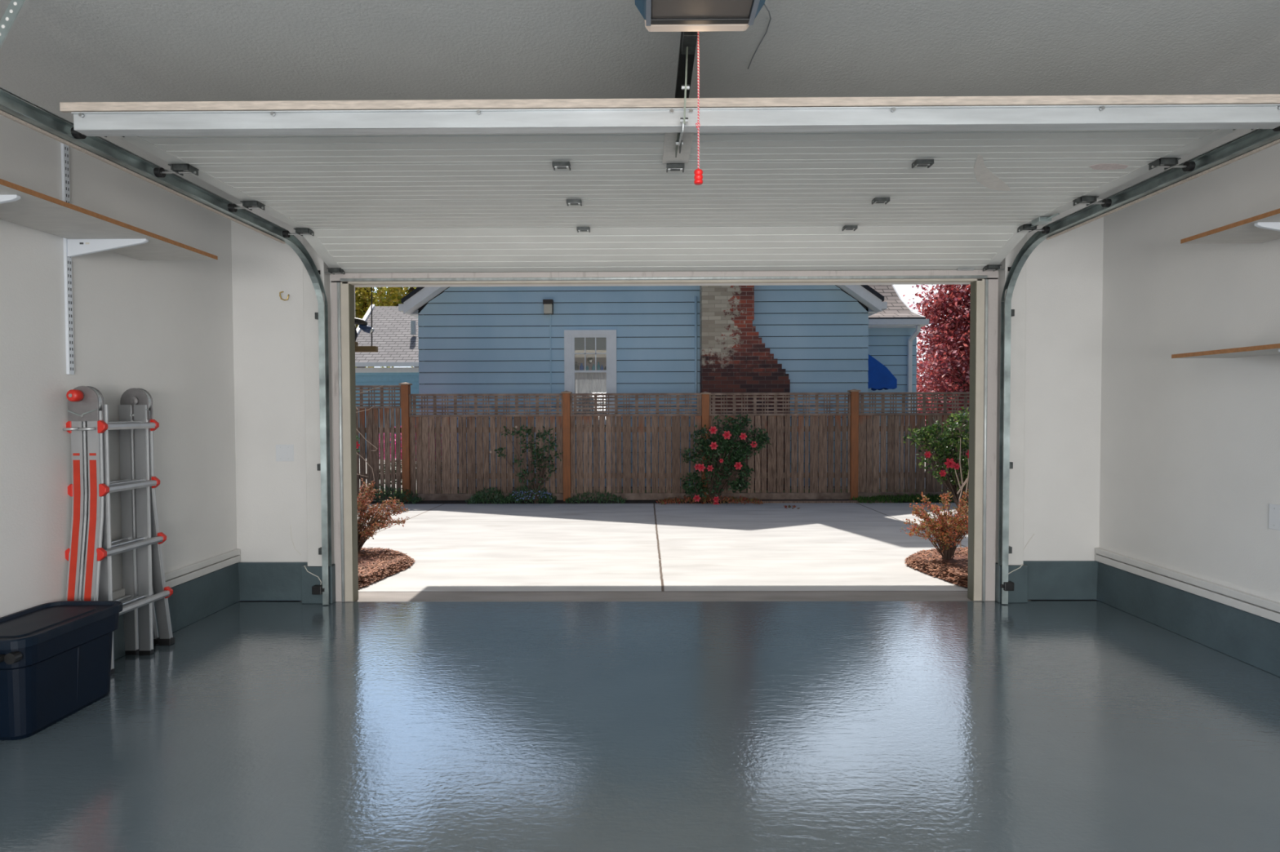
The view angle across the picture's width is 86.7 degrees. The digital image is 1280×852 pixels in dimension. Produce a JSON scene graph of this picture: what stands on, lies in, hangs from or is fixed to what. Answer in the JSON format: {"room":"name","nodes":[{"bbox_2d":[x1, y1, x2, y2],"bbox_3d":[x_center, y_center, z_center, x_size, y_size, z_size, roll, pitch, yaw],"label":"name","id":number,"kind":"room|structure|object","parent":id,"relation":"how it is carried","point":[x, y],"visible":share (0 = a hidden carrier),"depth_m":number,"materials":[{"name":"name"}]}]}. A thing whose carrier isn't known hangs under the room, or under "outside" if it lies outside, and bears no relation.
{"room":"garage","nodes":[
{"label":"garage","id":0,"kind":"room"},
{"bbox_2d":[0,115,236,617],"bbox_3d":[-2.889,-0.041,0.220,0.200,2.690,9.200,0,1,0],"label":"wall","id":1,"kind":"structure","parent":0,"point":[163,329],"depth_m":3.53,"materials":[{"name":"paint"}]},
{"bbox_2d":[60,142,74,374],"bbox_3d":[-2.761,-0.811,3.271,0.015,1.125,0.031,0,1,0],"label":"shelf standard","id":2,"kind":"object","parent":1,"relation":"attached to","point":[64,148],"visible":0.78,"depth_m":3.27,"materials":[{"name":"white metal"}]},
{"bbox_2d":[0,178,217,260],"bbox_3d":[-2.545,-0.848,2.463,0.431,0.104,2.530,0,1,0],"label":"wall shelf","id":3,"kind":"object","parent":1,"relation":"attached to","point":[86,232],"visible":1,"depth_m":3.09,"materials":[{"name":"wood"}]},
{"bbox_2d":[112,548,239,599],"bbox_3d":[-2.771,0.992,0.236,0.028,0.088,8.780,0,1,0],"label":"trim","id":4,"kind":"structure","parent":1,"relation":"attached to","point":[183,575],"depth_m":4.18,"materials":[{"name":"paint"}]},
{"bbox_2d":[113,562,239,660],"bbox_3d":[-2.772,1.173,0.238,0.025,0.262,8.775,0,1,0],"label":"baseboard","id":5,"kind":"structure","parent":1,"relation":"attached to","point":[192,601],"depth_m":4.20,"materials":[{"name":"grey paint"}]},
{"bbox_2d":[0,591,1279,851],"bbox_3d":[0.146,1.354,0.233,6.260,0.120,9.200,0,1,0],"label":"floor","id":6,"kind":"structure","parent":0,"point":[1032,726],"depth_m":2.71,"materials":[{"name":"grey paint"}]},
{"bbox_2d":[0,600,122,740],"bbox_3d":[-2.564,1.029,2.881,0.367,0.414,0.580,0,1,0],"label":"storage tote","id":7,"kind":"object","parent":6,"relation":"on","point":[55,657],"visible":1,"depth_m":2.82,"materials":[{"name":"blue plastic"}]},
{"bbox_2d":[62,386,174,674],"bbox_3d":[-2.675,0.511,3.476,0.200,1.418,0.591,0,1,0],"label":"ladder","id":8,"kind":"object","parent":6,"relation":"on","point":[91,548],"visible":0.87,"depth_m":3.50,"materials":[{"name":"metal"}]},
{"bbox_2d":[0,0,1279,204],"bbox_3d":[0.137,-1.455,0.162,6.260,0.120,9.200,0,1,0],"label":"ceiling","id":9,"kind":"structure","parent":0,"point":[54,52],"depth_m":2.63,"materials":[{"name":"paint"}]},
{"bbox_2d":[747,3,771,69],"bbox_3d":[0.449,-1.438,2.516,0.048,0.028,0.495,0,1,3],"label":"wire","id":10,"kind":"object","parent":9,"relation":"attached to","point":[764,3],"visible":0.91,"depth_m":2.50,"materials":[{"name":"grey"}]},
{"bbox_2d":[231,199,1103,564],"bbox_3d":[0.175,-0.164,4.691,5.860,2.690,0.210,0,1,0],"label":"wall","id":11,"kind":"structure","parent":0,"point":[1064,272],"depth_m":4.59,"materials":[{"name":"paint"}]},
{"bbox_2d":[0,0,331,604],"bbox_3d":[-1.957,-0.028,2.772,0.469,2.516,3.515,0,1,0],"label":"door track","id":12,"kind":"object","parent":11,"relation":"attached to","point":[13,107],"visible":0.97,"depth_m":3.32,"materials":[{"name":"metal"}]},
{"bbox_2d":[59,94,1279,274],"bbox_3d":[0.143,-1.097,3.506,4.586,0.235,2.111,0,1,0],"label":"garage door","id":13,"kind":"structure","parent":12,"relation":"attached to","point":[919,183],"depth_m":3.07,"materials":[{"name":"metal"}]},
{"bbox_2d":[279,291,288,300],"bbox_3d":[-2.398,-0.879,4.578,0.067,0.067,0.020,0,1,0],"label":"wall hook","id":14,"kind":"object","parent":11,"relation":"attached to","point":[281,291],"visible":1,"depth_m":4.57,"materials":[{"name":"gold metal"}]},
{"bbox_2d":[275,444,293,461],"bbox_3d":[-2.416,0.183,4.610,0.121,0.115,0.008,0,1,0],"label":"wall plate","id":15,"kind":"object","parent":11,"relation":"attached to","point":[283,452],"visible":1,"depth_m":4.61,"materials":[{"name":"white plastic"}]},
{"bbox_2d":[237,562,335,604],"bbox_3d":[-2.403,1.061,4.596,0.679,0.262,0.100,0,1,0],"label":"baseboard","id":16,"kind":"structure","parent":11,"relation":"attached to","point":[258,581],"depth_m":4.62,"materials":[{"name":"grey paint"}]},
{"bbox_2d":[303,565,324,595],"bbox_3d":[-2.171,1.025,4.514,0.154,0.183,0.060,0,1,0],"label":"sensor","id":17,"kind":"object","parent":11,"relation":"attached to","point":[316,589],"visible":1,"depth_m":4.49,"materials":[{"name":"black plastic"}]},
{"bbox_2d":[302,235,334,566],"bbox_3d":[-2.162,-0.244,4.561,0.140,2.368,0.100,0,1,0],"label":"trim","id":18,"kind":"structure","parent":11,"relation":"attached to","point":[312,402],"depth_m":4.52,"materials":[{"name":"paint"}]},
{"bbox_2d":[330,280,358,602],"bbox_3d":[-2.003,0.108,4.593,0.124,2.165,0.093,0,1,0],"label":"trim","id":19,"kind":"structure","parent":11,"relation":"attached to","point":[343,326],"depth_m":4.56,"materials":[{"name":"paint"}]},
{"bbox_2d":[330,270,998,285],"bbox_3d":[0.156,-0.995,4.538,4.450,0.072,0.074,0,1,0],"label":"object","id":20,"kind":"structure","parent":11,"relation":"attached to","point":[877,276],"depth_m":4.52,"materials":[{"name":"paint"}]},
{"bbox_2d":[967,277,998,601],"bbox_3d":[2.310,0.095,4.560,0.150,2.165,0.093,0,1,0],"label":"trim","id":21,"kind":"structure","parent":11,"relation":"attached to","point":[984,292],"depth_m":4.53,"materials":[{"name":"paint"}]},
{"bbox_2d":[995,234,1026,565],"bbox_3d":[2.475,-0.259,4.527,0.140,2.368,0.100,0,1,0],"label":"trim","id":22,"kind":"structure","parent":11,"relation":"attached to","point":[1018,323],"depth_m":4.49,"materials":[{"name":"paint"}]},
{"bbox_2d":[1000,564,1023,591],"bbox_3d":[2.464,0.998,4.479,0.162,0.169,0.060,0,1,0],"label":"sensor","id":23,"kind":"object","parent":11,"relation":"attached to","point":[1007,586],"visible":1,"depth_m":4.45,"materials":[{"name":"black plastic"}]},
{"bbox_2d":[995,560,1098,603],"bbox_3d":[2.743,1.045,4.558,0.709,0.262,0.100,0,1,0],"label":"baseboard","id":24,"kind":"structure","parent":11,"relation":"attached to","point":[1035,580],"depth_m":4.58,"materials":[{"name":"grey paint"}]},
{"bbox_2d":[997,128,1279,604],"bbox_3d":[2.422,0.022,2.741,0.102,2.389,3.515,0,1,0],"label":"door track","id":25,"kind":"object","parent":11,"relation":"attached to","point":[1256,140],"visible":0.98,"depth_m":3.89,"materials":[{"name":"metal"}]},
{"bbox_2d":[635,0,765,146],"bbox_3d":[0.176,-1.234,2.961,0.365,0.324,3.194,0,1,0],"label":"garage door opener","id":26,"kind":"object","parent":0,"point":[688,17],"visible":0.91,"depth_m":1.90,"materials":[{"name":"grey metal"}]},
{"bbox_2d":[693,31,702,185],"bbox_3d":[0.178,-1.032,2.073,0.027,0.582,0.027,0,1,0],"label":"cord","id":27,"kind":"object","parent":26,"relation":"hanging from","point":[698,177],"visible":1,"depth_m":2.07,"materials":[{"name":"red fabric"}]},
{"bbox_2d":[1098,142,1279,603],"bbox_3d":[3.171,-0.060,0.175,0.200,2.690,9.200,0,1,0],"label":"wall","id":28,"kind":"structure","parent":0,"point":[1190,447],"depth_m":3.80,"materials":[{"name":"paint"}]},
{"bbox_2d":[1094,547,1279,622],"bbox_3d":[3.058,0.977,0.192,0.034,0.088,8.780,0,1,0],"label":"trim","id":29,"kind":"structure","parent":28,"relation":"attached to","point":[1251,603],"depth_m":3.74,"materials":[{"name":"paint"}]},
{"bbox_2d":[1096,562,1279,676],"bbox_3d":[3.063,1.156,0.194,0.025,0.258,8.775,0,1,0],"label":"baseboard","id":30,"kind":"structure","parent":28,"relation":"attached to","point":[1254,640],"depth_m":3.75,"materials":[{"name":"grey paint"}]},
{"bbox_2d":[1171,343,1279,358],"bbox_3d":[2.913,-0.292,2.447,0.321,0.104,2.150,0,1,0],"label":"wall shelf","id":31,"kind":"object","parent":28,"relation":"attached to","point":[1268,349],"visible":1,"depth_m":3.24,"materials":[{"name":"wood"}]},
{"bbox_2d":[1180,208,1279,244],"bbox_3d":[2.871,-0.846,2.358,0.401,0.104,2.000,0,1,0],"label":"wall shelf","id":32,"kind":"object","parent":28,"relation":"attached to","point":[1263,228],"visible":1,"depth_m":3.16,"materials":[{"name":"wood"}]},
{"bbox_2d":[1268,503,1279,530],"bbox_3d":[3.092,0.444,3.256,0.008,0.123,0.155,0,1,0],"label":"electrical plate","id":33,"kind":"object","parent":28,"relation":"attached to","point":[1274,509],"visible":1,"depth_m":3.30,"materials":[{"name":"white plastic"}]},
{"label":"outside","id":34,"kind":"structure","parent":0,"visible":0},
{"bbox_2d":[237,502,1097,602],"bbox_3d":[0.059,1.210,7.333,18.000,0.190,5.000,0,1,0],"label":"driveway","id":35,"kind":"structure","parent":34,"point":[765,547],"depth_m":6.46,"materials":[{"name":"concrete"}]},
{"bbox_2d":[355,435,359,452],"bbox_3d":[-3.636,0.615,8.518,0.247,1.065,0.379,-1,2,-19],"label":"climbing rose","id":36,"kind":"object","parent":35,"relation":"on","point":[357,437],"visible":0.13,"depth_m":8.48,"materials":[{"name":"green plant"}]},
{"bbox_2d":[355,386,381,481],"bbox_3d":[-2.782,0.471,6.673,0.518,1.737,0.093,0,1,-8],"label":"bare twigs","id":37,"kind":"object","parent":35,"relation":"on","point":[380,386],"visible":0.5,"depth_m":6.66,"materials":[{"name":"beige"}]},
{"bbox_2d":[357,546,415,588],"bbox_3d":[-2.279,1.141,5.668,0.775,0.090,1.671,-1,2,-29],"label":"mulch bed","id":38,"kind":"object","parent":35,"relation":"on","point":[375,565],"visible":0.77,"depth_m":5.53,"materials":[{"name":"wood"}]},
{"bbox_2d":[356,478,408,551],"bbox_3d":[-2.445,0.794,6.013,0.804,0.686,0.692,0,1,0],"label":"shrub","id":39,"kind":"object","parent":38,"relation":"on","point":[365,532],"visible":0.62,"depth_m":6.02,"materials":[{"name":"brown plant"}]},
{"bbox_2d":[783,505,799,509],"bbox_3d":[2.066,1.105,9.285,0.201,0.044,0.248,0,1,0],"label":"fallen leaves","id":40,"kind":"object","parent":35,"relation":"on","point":[784,506],"visible":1,"depth_m":9.29,"materials":[{"name":"brown plant"}]},
{"bbox_2d":[902,406,968,511],"bbox_3d":[4.250,0.445,8.886,1.541,1.396,0.473,0,1,0],"label":"bush","id":41,"kind":"object","parent":35,"relation":"on","point":[950,464],"visible":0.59,"depth_m":8.83,"materials":[{"name":"green plant"}]},
{"bbox_2d":[904,546,968,587],"bbox_3d":[2.576,1.125,5.630,0.732,0.088,1.655,1,2,29],"label":"mulch bed","id":42,"kind":"object","parent":35,"relation":"on","point":[930,562],"visible":0.6,"depth_m":5.43,"materials":[{"name":"wood"}]},
{"bbox_2d":[899,488,968,559],"bbox_3d":[2.526,0.814,5.563,0.728,0.626,0.620,0,1,0],"label":"shrub","id":43,"kind":"object","parent":42,"relation":"on","point":[945,527],"visible":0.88,"depth_m":5.53,"materials":[{"name":"brown plant"}]},
{"bbox_2d":[954,437,968,546],"bbox_3d":[3.048,0.645,6.323,0.217,1.076,0.072,0,1,-11],"label":"stalks","id":44,"kind":"object","parent":35,"relation":"on","point":[967,478],"visible":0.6,"depth_m":6.30,"materials":[{"name":"beige"}]},
{"bbox_3d":[0.153,-1.501,0.991,6.900,0.350,11.460,0,1,0],"label":"roof overhang","id":45,"kind":"object","parent":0,"visible":0},
{"bbox_2d":[354,287,377,352],"bbox_3d":[-2.559,-1.064,6.229,0.304,0.771,0.130,0,1,0],"label":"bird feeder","id":46,"kind":"object","parent":45,"relation":"hanging from","point":[371,348],"visible":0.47,"depth_m":6.19,"materials":[{"name":"brown"}]},
{"bbox_2d":[354,317,373,342],"bbox_3d":[-2.566,-0.879,6.199,0.264,0.239,0.068,0,1,0],"label":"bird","id":47,"kind":"object","parent":46,"relation":"on","point":[362,324],"visible":0.73,"depth_m":6.17,"materials":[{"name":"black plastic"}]},
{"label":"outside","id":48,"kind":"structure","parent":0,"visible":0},
{"bbox_2d":[365,488,948,493],"bbox_3d":[0.088,1.216,11.209,80.000,0.200,1.150,0,1,0],"label":"lawn","id":49,"kind":"structure","parent":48,"point":[790,489],"depth_m":11.52,"materials":[{"name":"green plant"}]},
{"bbox_2d":[378,426,450,485],"bbox_3d":[-3.837,0.502,11.346,1.258,1.049,0.805,0,1,0],"label":"bush","id":50,"kind":"object","parent":49,"relation":"on","point":[401,426],"visible":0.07,"depth_m":11.22,"materials":[{"name":"pink plant"}]},
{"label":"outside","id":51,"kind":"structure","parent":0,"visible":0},
{"bbox_2d":[369,499,954,504],"bbox_3d":[0.080,1.207,10.233,28.000,0.168,0.800,0,1,0],"label":"strip","id":52,"kind":"object","parent":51,"point":[373,502],"visible":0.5,"depth_m":10.09,"materials":[{"name":"soil"}]},
{"bbox_2d":[356,484,425,504],"bbox_3d":[-3.779,1.003,10.055,1.074,0.281,0.513,0,1,0],"label":"ground cover","id":53,"kind":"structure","parent":52,"relation":"on","point":[415,498],"depth_m":10.01,"materials":[{"name":"green plant"}]},
{"bbox_2d":[465,486,508,504],"bbox_3d":[-2.229,1.009,9.987,0.596,0.262,0.497,0,1,0],"label":"ground cover","id":54,"kind":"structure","parent":52,"relation":"on","point":[474,499],"depth_m":9.90,"materials":[{"name":"green plant"}]},
{"bbox_2d":[488,425,564,503],"bbox_3d":[-1.625,0.556,9.901,1.061,1.158,0.451,0,1,0],"label":"rose bush","id":55,"kind":"object","parent":52,"relation":"on","point":[540,461],"visible":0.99,"depth_m":9.86,"materials":[{"name":"green plant"}]},
{"bbox_2d":[499,483,556,504],"bbox_3d":[-1.616,0.987,9.979,0.844,0.300,0.515,0,1,0],"label":"ground cover","id":56,"kind":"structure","parent":52,"relation":"on","point":[550,500],"depth_m":9.86,"materials":[{"name":"green plant"}]},
{"bbox_2d":[564,489,627,503],"bbox_3d":[-0.649,1.043,9.981,0.916,0.184,0.498,0,1,0],"label":"ground cover","id":57,"kind":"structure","parent":52,"relation":"on","point":[606,497],"depth_m":9.93,"materials":[{"name":"green plant"}]},
{"bbox_2d":[355,382,969,501],"bbox_3d":[-0.123,0.236,10.210,11.650,1.812,0.150,0,1,0],"label":"wooden fence","id":58,"kind":"object","parent":52,"relation":"on","point":[866,432],"visible":0.7,"depth_m":10.20,"materials":[{"name":"orange wood"}]},
{"bbox_2d":[656,495,763,504],"bbox_3d":[1.004,1.068,9.868,1.552,0.126,0.491,0,1,0],"label":"leaf litter","id":59,"kind":"object","parent":52,"relation":"on","point":[668,500],"visible":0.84,"depth_m":9.81,"materials":[{"name":"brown plant"}]},
{"bbox_2d":[679,413,771,504],"bbox_3d":[1.223,0.485,9.867,1.344,1.329,0.481,0,1,0],"label":"rose bush","id":60,"kind":"object","parent":52,"relation":"on","point":[722,444],"visible":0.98,"depth_m":9.81,"materials":[{"name":"green plant"}]},
{"bbox_2d":[727,500,893,503],"bbox_3d":[2.478,1.112,9.893,2.400,0.040,0.100,0,1,0],"label":"board","id":61,"kind":"object","parent":52,"relation":"on","point":[762,501],"visible":0.57,"depth_m":9.85,"materials":[{"name":"brown wood"}]},
{"bbox_2d":[851,492,966,503],"bbox_3d":[4.116,1.052,9.964,2.019,0.136,0.500,0,1,0],"label":"grass strip","id":62,"kind":"object","parent":52,"relation":"on","point":[905,498],"visible":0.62,"depth_m":9.88,"materials":[{"name":"green plant"}]},
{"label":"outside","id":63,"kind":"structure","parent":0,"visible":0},
{"bbox_2d":[359,453,942,489],"bbox_3d":[0.381,0.214,50.895,120.000,0.195,78.250,0,1,0],"label":"yard","id":64,"kind":"structure","parent":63,"point":[359,453],"depth_m":12.89,"materials":[{"name":"green plant"}]},
{"bbox_2d":[355,287,417,368],"bbox_3d":[-13.036,-4.797,30.554,9.730,10.817,7.243,0,2,17],"label":"tree","id":65,"kind":"object","parent":64,"relation":"on","point":[393,297],"visible":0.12,"depth_m":30.25,"materials":[{"name":"green plant"}]},
{"bbox_2d":[355,304,419,453],"bbox_3d":[-5.945,-1.901,25.430,8.259,5.353,7.950,0,1,0],"label":"house","id":66,"kind":"structure","parent":64,"relation":"on","point":[395,334],"depth_m":22.13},
{"bbox_2d":[398,284,928,490],"bbox_3d":[0.852,-2.805,15.878,9.964,7.600,8.700,0,1,0],"label":"house","id":67,"kind":"structure","parent":64,"relation":"on","point":[817,338],"depth_m":11.95,"materials":[{"name":"blue wood"}]},
{"bbox_2d":[542,299,553,315],"bbox_3d":[-1.607,-2.083,11.878,0.170,0.250,0.130,0,1,0],"label":"wall light","id":68,"kind":"object","parent":67,"relation":"attached to","point":[548,304],"depth_m":11.82,"materials":[{"name":"beige glass"}]},
{"bbox_2d":[574,362,578,370],"bbox_3d":[-1.122,-1.051,11.940,0.075,0.144,0.010,0,1,0],"label":"glass bottle","id":69,"kind":"object","parent":67,"relation":"on","point":[576,366],"visible":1,"depth_m":11.94,"materials":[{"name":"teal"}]},
{"bbox_2d":[579,363,583,370],"bbox_3d":[-1.028,-1.042,11.939,0.069,0.125,0.010,0,1,0],"label":"glass bottle","id":70,"kind":"object","parent":67,"relation":"on","point":[581,367],"visible":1,"depth_m":11.94,"materials":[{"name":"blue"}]},
{"bbox_2d":[586,357,592,364],"bbox_3d":[-0.878,-1.150,11.935,0.104,0.105,0.012,0,1,0],"label":"ornament","id":71,"kind":"object","parent":67,"relation":"hanging from","point":[589,360],"visible":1,"depth_m":11.93,"materials":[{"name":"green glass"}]},
{"bbox_2d":[574,373,606,419],"bbox_3d":[-0.868,-0.480,11.954,0.556,0.920,0.008,0,1,0],"label":"curtain","id":72,"kind":"object","parent":67,"relation":"hanging from","point":[584,383],"depth_m":11.95,"materials":[{"name":"white fabric"}]},
{"bbox_2d":[596,362,599,370],"bbox_3d":[-0.730,-1.052,11.937,0.056,0.144,0.008,0,1,0],"label":"glass bottle","id":73,"kind":"object","parent":67,"relation":"on","point":[598,365],"visible":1,"depth_m":11.94,"materials":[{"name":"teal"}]},
{"bbox_2d":[867,354,897,391],"bbox_3d":[4.372,-1.076,13.143,0.695,0.763,1.404,0,1,0],"label":"awning","id":74,"kind":"object","parent":67,"relation":"attached to","point":[880,378],"visible":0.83,"depth_m":12.44,"materials":[{"name":"blue fabric"}]},
{"bbox_2d":[902,284,970,453],"bbox_3d":[10.953,-2.410,19.974,7.484,7.824,8.386,0,1,5],"label":"tree","id":75,"kind":"object","parent":64,"relation":"on","point":[948,369],"visible":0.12,"depth_m":18.34,"materials":[{"name":"red plant"}]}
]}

